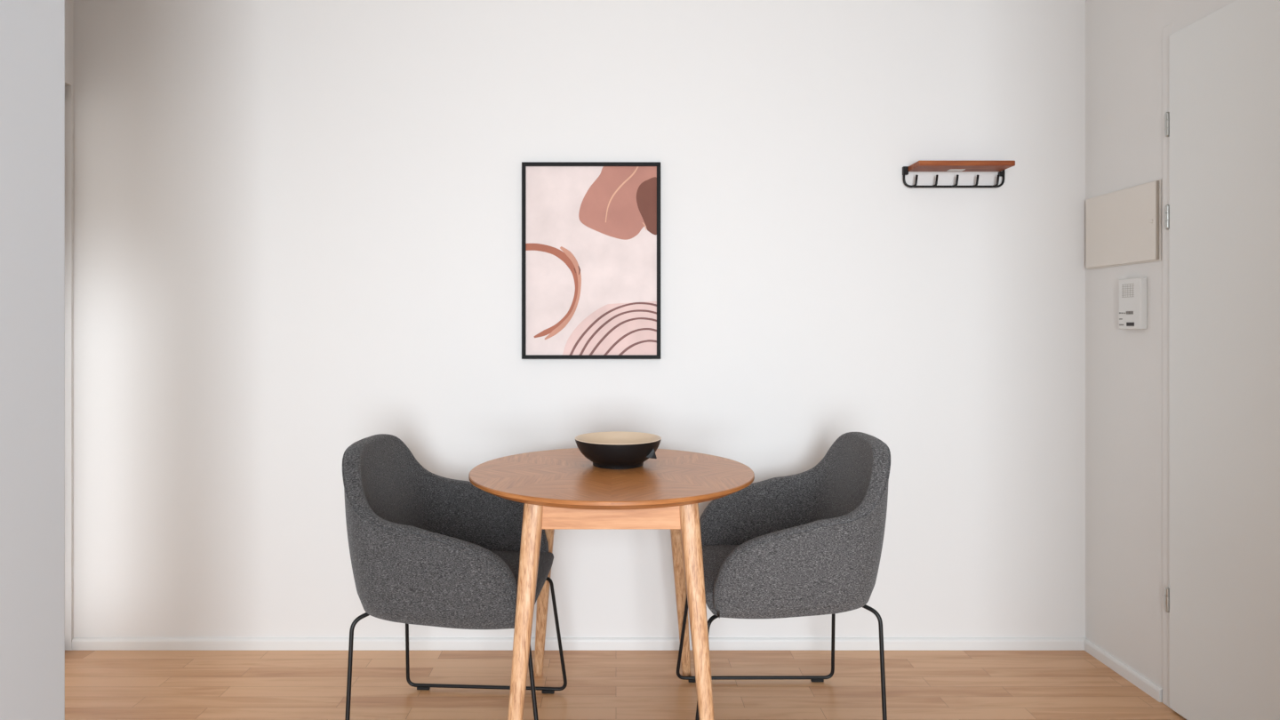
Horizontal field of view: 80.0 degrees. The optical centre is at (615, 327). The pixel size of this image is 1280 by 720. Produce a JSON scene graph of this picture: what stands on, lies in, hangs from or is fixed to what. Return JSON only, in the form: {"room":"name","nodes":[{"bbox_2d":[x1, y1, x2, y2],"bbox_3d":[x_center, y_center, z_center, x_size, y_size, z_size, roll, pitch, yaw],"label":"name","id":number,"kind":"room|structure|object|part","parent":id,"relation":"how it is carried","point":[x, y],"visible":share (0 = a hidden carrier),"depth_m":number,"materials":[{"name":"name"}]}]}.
{"room":"dining room","nodes":[
{"label":"dining room","id":0,"kind":"room"},
{"bbox_2d":[0,0,64,719],"bbox_3d":[-1.160,-0.220,-0.538,0.120,2.750,4.123,0,0,0],"label":"wall","id":1,"kind":"structure","parent":0,"point":[32,32],"depth_m":1.44,"materials":[{"name":"white paint"}]},
{"bbox_2d":[64,0,73,650],"bbox_3d":[-2.046,-0.220,2.017,0.200,2.750,1.434,0,0,0],"label":"wall","id":2,"kind":"structure","parent":0,"point":[68,4],"depth_m":2.72,"materials":[{"name":"white paint"}]},
{"bbox_2d":[73,0,1085,637],"bbox_3d":[-0.233,-0.220,2.784,4.135,2.750,0.100,0,0,0],"label":"wall","id":3,"kind":"structure","parent":0,"point":[298,223],"depth_m":2.73,"materials":[{"name":"white paint"}]},
{"bbox_2d":[72,637,1086,650],"bbox_3d":[-0.130,1.135,2.728,3.630,0.041,0.012,0,0,0],"label":"baseboard","id":4,"kind":"structure","parent":3,"relation":"attached to","point":[78,644],"depth_m":2.72,"materials":[{"name":"white paint"}]},
{"bbox_2d":[521,161,660,359],"bbox_3d":[-0.088,-0.237,2.720,0.494,0.700,0.025,0,0,0],"label":"framed picture","id":5,"kind":"object","parent":3,"relation":"attached to","point":[591,230],"visible":1,"depth_m":2.72,"materials":[{"name":"black"}]},
{"bbox_2d":[902,160,1015,187],"bbox_3d":[1.207,-0.536,2.678,0.364,0.076,0.112,0,0,0],"label":"coat rack","id":6,"kind":"object","parent":3,"relation":"attached to","point":[998,166],"visible":1,"depth_m":2.67,"materials":[{"name":"red wood"}]},
{"bbox_3d":[1.207,-0.536,2.722,0.364,0.075,0.008,0,0,0],"label":"rail","id":7,"kind":"part","parent":6,"relation":"part of","materials":[{"name":"black metal"}]},
{"bbox_2d":[64,650,1186,719],"bbox_3d":[-0.233,1.205,0.117,4.135,0.100,5.434,0,0,0],"label":"floor","id":8,"kind":"structure","parent":0,"point":[100,684],"depth_m":2.45,"materials":[{"name":"brown wood"}]},
{"bbox_2d":[342,433,567,719],"bbox_3d":[-0.451,0.736,2.174,0.567,0.838,0.602,0,0,3],"label":"upholstered armchair","id":9,"kind":"object","parent":8,"relation":"on","point":[427,548],"visible":0.86,"depth_m":1.93,"materials":[{"name":"grey fabric"}]},
{"bbox_3d":[-0.436,0.942,1.980,0.516,0.410,0.114,0,0,3],"label":"sled leg","id":10,"kind":"part","parent":9,"relation":"part of","materials":[{"name":"black metal"}]},
{"bbox_3d":[-0.414,0.942,2.364,0.516,0.410,0.114,0,0,3],"label":"sled leg","id":11,"kind":"part","parent":9,"relation":"part of","materials":[{"name":"black metal"}]},
{"bbox_2d":[491,551,553,604],"bbox_3d":[-0.419,0.730,2.172,0.437,0.086,0.454,0,0,3],"label":"seat cushion","id":12,"kind":"object","parent":9,"relation":"on","point":[511,558],"depth_m":2.25,"materials":[{"name":"grey fabric"}]},
{"bbox_2d":[468,448,754,719],"bbox_3d":[-0.012,0.780,2.170,0.800,0.750,0.800,0,0,0],"label":"round dining table","id":13,"kind":"object","parent":8,"relation":"on","point":[559,488],"visible":0.91,"depth_m":1.90,"materials":[{"name":"brown wood"}]},
{"bbox_3d":[-0.225,0.794,1.867,0.056,0.722,0.166,0,0,21],"label":"leg","id":14,"kind":"part","parent":13,"relation":"part of","materials":[{"name":"brown wood"}]},
{"bbox_3d":[-0.225,0.794,2.473,0.056,0.722,0.166,0,0,-21],"label":"leg","id":15,"kind":"part","parent":13,"relation":"part of","materials":[{"name":"brown wood"}]},
{"bbox_3d":[-0.012,0.469,1.912,0.358,0.072,0.022,0,0,0],"label":"apron rail","id":16,"kind":"part","parent":13,"relation":"part of","materials":[{"name":"brown wood"}]},
{"bbox_2d":[575,431,661,469],"bbox_3d":[0.006,0.365,2.240,0.254,0.081,0.254,0,0,0],"label":"serving bowl","id":17,"kind":"object","parent":13,"relation":"on","point":[615,450],"visible":1,"depth_m":2.17,"materials":[{"name":"black ceramic"}]},
{"bbox_3d":[0.201,0.794,2.473,0.056,0.722,0.166,0,0,21],"label":"leg","id":18,"kind":"part","parent":13,"relation":"part of","materials":[{"name":"brown wood"}]},
{"bbox_3d":[0.201,0.794,1.867,0.056,0.722,0.166,0,0,-21],"label":"leg","id":19,"kind":"part","parent":13,"relation":"part of","materials":[{"name":"brown wood"}]},
{"bbox_2d":[676,432,890,719],"bbox_3d":[0.480,0.736,2.236,0.567,0.838,0.602,0,0,0],"label":"upholstered armchair","id":20,"kind":"object","parent":8,"relation":"on","point":[809,542],"visible":0.91,"depth_m":1.99,"materials":[{"name":"grey fabric"}]},
{"bbox_2d":[702,544,739,615],"bbox_3d":[0.449,0.730,2.236,0.437,0.086,0.454,0,0,0],"label":"seat cushion","id":21,"kind":"object","parent":20,"relation":"on","point":[713,556],"depth_m":2.23,"materials":[{"name":"grey fabric"}]},
{"bbox_3d":[0.453,0.942,2.429,0.516,0.410,0.114,0,0,0],"label":"sled leg","id":22,"kind":"part","parent":20,"relation":"part of","materials":[{"name":"black metal"}]},
{"bbox_3d":[0.455,0.942,2.043,0.516,0.410,0.114,0,0,0],"label":"sled leg","id":23,"kind":"part","parent":20,"relation":"part of","materials":[{"name":"black metal"}]},
{"bbox_2d":[1085,0,1212,687],"bbox_3d":[1.760,-0.220,0.067,0.150,2.750,5.334,0,0,0],"label":"wall","id":24,"kind":"structure","parent":0,"point":[1124,38],"depth_m":2.52,"materials":[{"name":"white paint"}]},
{"bbox_2d":[1086,179,1160,269],"bbox_3d":[1.676,-0.331,2.534,0.017,0.252,0.362,0,0,0],"label":"electrical panel","id":25,"kind":"object","parent":24,"relation":"attached to","point":[1124,226],"visible":1,"depth_m":2.51,"materials":[{"name":"white paint"}]},
{"bbox_2d":[1084,639,1162,702],"bbox_3d":[1.679,1.135,2.534,0.012,0.041,0.376,0,0,0],"label":"baseboard","id":26,"kind":"structure","parent":24,"relation":"attached to","point":[1150,688],"depth_m":2.50,"materials":[{"name":"white paint"}]},
{"bbox_2d":[1119,277,1146,328],"bbox_3d":[1.673,-0.075,2.469,0.024,0.165,0.108,0,0,0],"label":"intercom","id":27,"kind":"object","parent":24,"relation":"attached to","point":[1132,292],"visible":1,"depth_m":2.45,"materials":[{"name":"white plastic"}]},
{"bbox_2d":[1121,283,1134,297],"bbox_3d":[1.663,-0.118,2.474,0.002,0.043,0.058,0,0,0],"label":"speaker grille","id":28,"kind":"object","parent":27,"relation":"attached to","point":[1127,289],"depth_m":2.47,"materials":[{"name":"grey plastic"}]},
{"bbox_2d":[1162,0,1236,707],"bbox_3d":[1.682,0.117,1.821,0.006,2.075,1.040,0,0,0],"label":"trim","id":29,"kind":"structure","parent":24,"relation":"attached to","point":[1213,5],"depth_m":2.32,"materials":[{"name":"white paint"}]},
{"bbox_2d":[1164,0,1279,719],"bbox_3d":[1.673,0.134,1.831,0.023,2.026,0.971,0,0,0],"label":"door","id":30,"kind":"structure","parent":24,"relation":"in","point":[1222,122],"depth_m":2.08,"materials":[{"name":"white paint"}]}
]}

